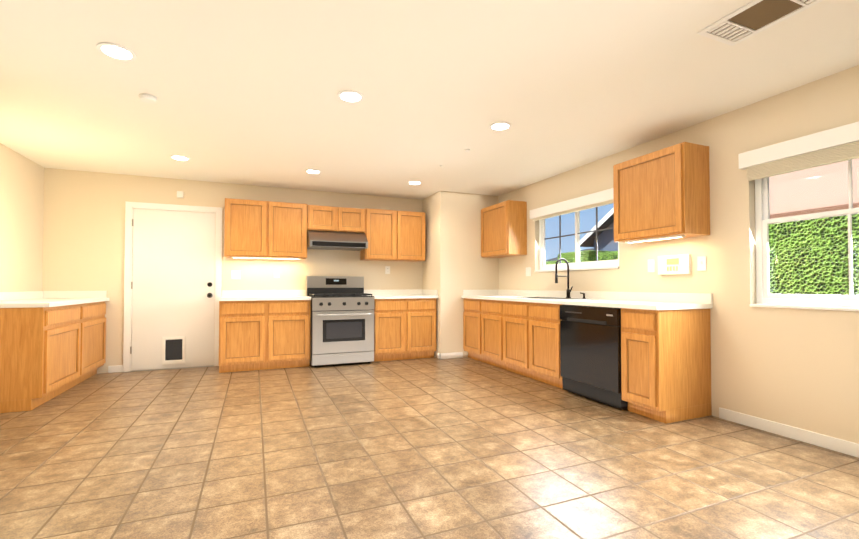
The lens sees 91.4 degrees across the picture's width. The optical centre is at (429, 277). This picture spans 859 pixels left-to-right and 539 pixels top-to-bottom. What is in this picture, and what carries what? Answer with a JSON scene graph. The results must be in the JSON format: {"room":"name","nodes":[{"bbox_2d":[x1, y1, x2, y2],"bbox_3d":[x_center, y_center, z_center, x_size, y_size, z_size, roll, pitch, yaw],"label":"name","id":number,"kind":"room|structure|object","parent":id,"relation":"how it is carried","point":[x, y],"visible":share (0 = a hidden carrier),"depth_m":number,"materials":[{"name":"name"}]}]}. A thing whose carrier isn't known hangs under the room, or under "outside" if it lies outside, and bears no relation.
{"room":"kitchen","nodes":[
{"label":"kitchen","id":0,"kind":"room"},
{"bbox_2d":[0,143,119,373],"bbox_3d":[-2.382,-0.143,0.467,0.830,2.440,10.100,0,-1,-23],"label":"wall","id":1,"kind":"structure","parent":0,"point":[62,229],"depth_m":4.95,"materials":[{"name":"beige paint"}]},
{"bbox_2d":[123,201,221,371],"bbox_3d":[-3.254,0.118,5.352,1.074,2.101,0.082,0,-1,-23],"label":"back door","id":2,"kind":"structure","parent":1,"relation":"in","point":[172,286],"depth_m":5.36,"materials":[{"name":"white"}]},
{"bbox_2d":[177,191,183,197],"bbox_3d":[-3.221,-1.067,5.417,0.074,0.085,0.030,0,-1,-23],"label":"smoke detector","id":3,"kind":"object","parent":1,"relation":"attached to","point":[180,194],"visible":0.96,"depth_m":5.41,"materials":[{"name":"white plastic"}]},
{"bbox_2d":[231,270,240,278],"bbox_3d":[-2.612,-0.030,5.660,0.115,0.120,0.014,0,-1,-23],"label":"outlet","id":4,"kind":"object","parent":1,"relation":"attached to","point":[235,274],"visible":1,"depth_m":5.66,"materials":[{"name":"white plastic"}]},
{"bbox_2d":[224,198,306,258],"bbox_3d":[-2.199,-0.625,5.678,1.020,0.758,0.321,0,-1,-23],"label":"upper cabinet","id":5,"kind":"object","parent":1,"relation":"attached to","point":[264,229],"visible":1,"depth_m":5.52,"materials":[{"name":"brown wood"}]},
{"bbox_2d":[274,269,279,277],"bbox_3d":[-2.134,-0.054,5.863,0.075,0.120,0.010,0,-1,-23],"label":"electrical outlet","id":6,"kind":"object","parent":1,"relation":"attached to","point":[276,273],"visible":1,"depth_m":5.86,"materials":[{"name":"white plastic"}]},
{"bbox_2d":[307,205,364,232],"bbox_3d":[-1.355,-0.815,6.034,0.800,0.345,0.321,0,-1,-23],"label":"upper cabinet","id":7,"kind":"object","parent":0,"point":[331,218],"visible":0.98,"depth_m":5.88,"materials":[{"name":"brown wood"}]},
{"bbox_2d":[307,230,367,250],"bbox_3d":[-1.319,-0.521,5.945,0.794,0.241,0.503,0,-1,-23],"label":"range hood","id":8,"kind":"object","parent":7,"relation":"attached to","point":[334,240],"visible":0.92,"depth_m":5.78,"materials":[{"name":"silver metal"}]},
{"bbox_2d":[385,266,389,273],"bbox_3d":[-0.647,-0.109,6.486,0.075,0.120,0.010,0,-1,-23],"label":"electrical outlet","id":9,"kind":"object","parent":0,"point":[387,269],"visible":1,"depth_m":6.48,"materials":[{"name":"white plastic"}]},
{"bbox_2d":[360,208,424,261],"bbox_3d":[-0.549,-0.621,6.367,0.940,0.740,0.321,0,-1,-23],"label":"upper cabinet","id":10,"kind":"object","parent":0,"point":[393,235],"visible":0.94,"depth_m":6.21,"materials":[{"name":"brown wood"}]},
{"bbox_2d":[0,357,858,538],"bbox_3d":[0.031,1.156,1.451,6.060,0.120,10.100,0,-1,-23],"label":"floor","id":11,"kind":"structure","parent":0,"point":[451,448],"depth_m":2.50,"materials":[{"name":"tile"}]},
{"bbox_2d":[0,301,105,412],"bbox_3d":[-3.902,0.710,4.236,0.621,0.875,1.616,0,-1,-23],"label":"base cabinet","id":12,"kind":"object","parent":11,"relation":"on","point":[47,354],"visible":1,"depth_m":3.64,"materials":[{"name":"brown wood"}]},
{"bbox_2d":[0,291,108,307],"bbox_3d":[-3.888,0.211,4.243,0.645,0.122,1.631,0,-1,-23],"label":"countertop","id":13,"kind":"structure","parent":12,"relation":"on","point":[30,299],"depth_m":4.47,"materials":[{"name":"white stone"}]},
{"bbox_2d":[219,300,310,372],"bbox_3d":[-2.149,0.734,5.510,1.066,0.875,0.621,0,-1,-23],"label":"base cabinet","id":14,"kind":"object","parent":11,"relation":"on","point":[264,335],"visible":1,"depth_m":5.23,"materials":[{"name":"brown wood"}]},
{"bbox_2d":[218,290,310,300],"bbox_3d":[-2.149,0.235,5.506,1.080,0.122,0.645,0,-1,-23],"label":"countertop","id":15,"kind":"structure","parent":14,"relation":"on","point":[245,295],"depth_m":5.67,"materials":[{"name":"white stone"}]},
{"bbox_2d":[307,276,373,366],"bbox_3d":[-1.240,0.581,5.808,0.818,1.194,0.722,0,-1,-23],"label":"stove","id":16,"kind":"object","parent":11,"relation":"on","point":[342,319],"visible":0.98,"depth_m":5.55,"materials":[{"name":"silver metal"}]},
{"bbox_2d":[374,298,435,361],"bbox_3d":[-0.450,0.748,6.220,0.950,0.875,0.621,0,-1,-23],"label":"base cabinet","id":17,"kind":"object","parent":11,"relation":"on","point":[404,329],"visible":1,"depth_m":5.95,"materials":[{"name":"brown wood"}]},
{"bbox_2d":[364,289,438,298],"bbox_3d":[-0.438,0.248,6.222,0.970,0.122,0.645,0,-1,-23],"label":"countertop","id":18,"kind":"structure","parent":17,"relation":"on","point":[402,294],"depth_m":6.37,"materials":[{"name":"white"}]},
{"bbox_2d":[463,298,478,360],"bbox_3d":[0.879,0.745,6.064,0.621,0.876,0.535,0,-1,-23],"label":"base cabinet","id":19,"kind":"object","parent":11,"relation":"on","point":[471,306],"depth_m":5.97,"materials":[{"name":"brown wood"}]},
{"bbox_2d":[479,299,546,370],"bbox_3d":[1.101,0.735,5.531,0.621,0.876,0.619,0,-1,-23],"label":"base cabinet","id":20,"kind":"object","parent":11,"relation":"on","point":[496,317],"depth_m":5.26,"materials":[{"name":"brown wood"}]},
{"bbox_2d":[461,290,712,309],"bbox_3d":[1.393,0.299,4.810,0.645,0.278,3.259,0,-1,-23],"label":"countertop","id":21,"kind":"structure","parent":20,"relation":"on","point":[653,301],"depth_m":4.14,"materials":[{"name":"white stone"}]},
{"bbox_2d":[555,258,585,298],"bbox_3d":[1.577,0.009,4.710,0.214,0.456,0.294,0,-1,-23],"label":"faucet","id":22,"kind":"object","parent":21,"relation":"on","point":[568,290],"visible":1,"depth_m":4.82,"materials":[{"name":"black metal"}]},
{"bbox_2d":[511,318,562,388],"bbox_3d":[1.388,0.851,4.819,0.460,0.616,0.960,0,-1,-23],"label":"base cabinet","id":23,"kind":"object","parent":11,"relation":"on","point":[522,338],"depth_m":4.58,"materials":[{"name":"brown wood"}]},
{"bbox_2d":[560,305,627,408],"bbox_3d":[1.722,0.698,3.987,0.610,0.852,0.732,0,-1,-23],"label":"dishwasher","id":24,"kind":"object","parent":11,"relation":"on","point":[590,352],"visible":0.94,"depth_m":3.81,"materials":[{"name":"black metal"}]},
{"bbox_2d":[621,308,711,423],"bbox_3d":[1.955,0.696,3.488,0.621,0.875,0.360,0,-1,-23],"label":"base cabinet","id":25,"kind":"object","parent":11,"relation":"on","point":[666,366],"visible":0.98,"depth_m":3.33,"materials":[{"name":"brown wood"}]},
{"bbox_2d":[0,0,858,199],"bbox_3d":[0.031,-1.404,1.500,6.060,0.120,10.100,0,-1,-23],"label":"ceiling","id":26,"kind":"structure","parent":0,"point":[244,92],"depth_m":2.84,"materials":[{"name":"white paint"}]},
{"bbox_2d":[96,42,136,60],"bbox_3d":[-1.836,-1.321,2.463,0.190,0.008,0.190,0,-1,-23],"label":"recessed light","id":27,"kind":"object","parent":26,"relation":"in","point":[116,51],"visible":1,"depth_m":2.45,"materials":[{"name":"white"}]},
{"bbox_2d":[139,93,156,103],"bbox_3d":[-2.051,-1.298,3.055,0.110,0.030,0.110,0,-1,-23],"label":"ceiling detector","id":28,"kind":"object","parent":26,"relation":"attached to","point":[149,98],"visible":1,"depth_m":3.03,"materials":[{"name":"white plastic"}]},
{"bbox_2d":[170,155,189,160],"bbox_3d":[-2.683,-1.282,4.515,0.190,0.008,0.190,0,-1,-23],"label":"recessed light","id":29,"kind":"object","parent":26,"relation":"in","point":[180,157],"visible":0.96,"depth_m":4.49,"materials":[{"name":"white plastic"}]},
{"bbox_2d":[305,169,320,173],"bbox_3d":[-1.404,-1.272,5.060,0.190,0.008,0.190,0,-1,-23],"label":"recessed light","id":30,"kind":"object","parent":26,"relation":"in","point":[312,171],"visible":1,"depth_m":5.04,"materials":[{"name":"white plastic"}]},
{"bbox_2d":[337,90,363,102],"bbox_3d":[-0.573,-1.310,3.045,0.190,0.008,0.190,0,-1,-23],"label":"recessed light","id":31,"kind":"object","parent":26,"relation":"in","point":[350,96],"visible":1,"depth_m":3.03,"materials":[{"name":"white"}]},
{"bbox_2d":[408,181,421,184],"bbox_3d":[-0.196,-1.261,5.619,0.190,0.008,0.190,0,-1,-23],"label":"recessed light","id":32,"kind":"object","parent":26,"relation":"in","point":[414,182],"visible":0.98,"depth_m":5.58,"materials":[{"name":"white plastic"}]},
{"bbox_2d":[489,122,510,130],"bbox_3d":[0.609,-1.299,3.615,0.190,0.008,0.190,0,-1,-23],"label":"recessed light","id":33,"kind":"object","parent":26,"relation":"in","point":[498,126],"visible":1,"depth_m":3.61,"materials":[{"name":"white plastic"}]},
{"bbox_2d":[697,0,823,45],"bbox_3d":[1.684,-1.327,2.108,0.300,0.008,0.490,0,-1,-23],"label":"ceiling vent","id":34,"kind":"object","parent":26,"relation":"in","point":[748,20],"visible":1,"depth_m":2.15,"materials":[{"name":"white metal"}]},
{"bbox_2d":[438,352,462,358],"bbox_3d":[0.315,1.141,6.116,0.368,0.084,0.033,0,-1,-23],"label":"baseboard","id":35,"kind":"structure","parent":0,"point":[455,354],"depth_m":6.09,"materials":[{"name":"white"}]},
{"bbox_2d":[472,65,858,443],"bbox_3d":[2.753,-0.102,2.613,0.160,2.440,10.100,0,-1,-23],"label":"wall","id":36,"kind":"structure","parent":0,"point":[798,368],"depth_m":3.24,"materials":[{"name":"beige paint"}]},
{"bbox_2d":[481,200,526,257],"bbox_3d":[1.054,-0.669,6.058,0.321,0.735,0.730,0,-1,-23],"label":"upper cabinet","id":37,"kind":"object","parent":36,"relation":"attached to","point":[504,229],"visible":1,"depth_m":5.78,"materials":[{"name":"brown wood"}]},
{"bbox_2d":[526,267,530,275],"bbox_3d":[1.352,-0.073,5.740,0.009,0.120,0.115,0,-1,-23],"label":"electrical outlet","id":38,"kind":"object","parent":36,"relation":"attached to","point":[528,271],"visible":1,"depth_m":5.73,"materials":[{"name":"white plastic"}]},
{"bbox_2d":[534,207,618,271],"bbox_3d":[1.733,-0.476,4.991,0.143,0.796,1.394,0,-1,-23],"label":"window","id":39,"kind":"structure","parent":36,"relation":"in","point":[594,265],"depth_m":4.99,"materials":[{"name":"white plastic"}]},
{"bbox_2d":[530,188,613,220],"bbox_3d":[1.654,-0.834,4.965,0.060,0.147,1.470,0,-1,-23],"label":"blind valance","id":40,"kind":"object","parent":39,"relation":"attached to","point":[597,199],"visible":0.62,"depth_m":4.84,"materials":[{"name":"white"}]},
{"bbox_2d":[648,259,654,271],"bbox_3d":[2.092,-0.107,3.963,0.014,0.120,0.075,0,-1,-23],"label":"light switch","id":41,"kind":"object","parent":36,"relation":"attached to","point":[651,265],"visible":1,"depth_m":3.96,"materials":[{"name":"white plastic"}]},
{"bbox_2d":[613,142,709,242],"bbox_3d":[2.028,-0.700,3.730,0.321,0.752,0.715,0,-1,-23],"label":"upper cabinet","id":42,"kind":"object","parent":36,"relation":"attached to","point":[662,194],"visible":1,"depth_m":3.51,"materials":[{"name":"brown wood"}]},
{"bbox_2d":[658,254,690,274],"bbox_3d":[2.177,-0.111,3.739,0.031,0.170,0.300,0,-1,-23],"label":"thermostat panel","id":43,"kind":"object","parent":36,"relation":"attached to","point":[674,264],"visible":1,"depth_m":3.71,"materials":[{"name":"white plastic"}]},
{"bbox_2d":[697,256,705,270],"bbox_3d":[2.280,-0.115,3.516,0.014,0.120,0.075,0,-1,-23],"label":"light switch","id":44,"kind":"object","parent":36,"relation":"attached to","point":[701,263],"visible":1,"depth_m":3.52,"materials":[{"name":"white plastic"}]},
{"bbox_2d":[719,407,858,457],"bbox_3d":[3.443,1.039,0.715,0.012,0.084,5.765,0,-1,-23],"label":"baseboard","id":45,"kind":"structure","parent":36,"relation":"attached to","point":[827,442],"depth_m":2.90,"materials":[{"name":"white"}]},
{"bbox_2d":[750,160,858,310],"bbox_3d":[2.690,-0.352,2.699,0.143,1.131,1.091,0,-1,-23],"label":"window","id":46,"kind":"structure","parent":36,"relation":"in","point":[766,298],"depth_m":2.98,"materials":[{"name":"white plastic"}]},
{"bbox_2d":[738,121,858,180],"bbox_3d":[2.611,-0.845,2.675,0.060,0.213,1.167,0,-1,-23],"label":"blind valance","id":47,"kind":"object","parent":46,"relation":"attached to","point":[833,145],"visible":1,"depth_m":2.83,"materials":[{"name":"white plastic"}]},
{"label":"outside","id":48,"kind":"structure","parent":0,"visible":0},
{"bbox_3d":[17.848,1.365,12.486,35.310,0.080,34.000,0,-1,-23],"label":"ground","id":49,"kind":"structure","parent":48,"visible":0},
{"bbox_2d":[545,214,858,307],"bbox_3d":[4.297,0.215,6.095,1.100,1.978,24.623,0,-1,-23],"label":"hedge","id":50,"kind":"object","parent":49,"relation":"on","point":[808,264],"depth_m":4.75,"materials":[{"name":"green plant"}]},
{"bbox_2d":[545,158,858,260],"bbox_3d":[14.189,-2.260,16.445,21.100,7.320,33.000,0,-1,-23],"label":"neighbouring house","id":51,"kind":"structure","parent":49,"relation":"on","point":[835,169],"depth_m":7.82,"materials":[{"name":"beige paint"}]}
]}

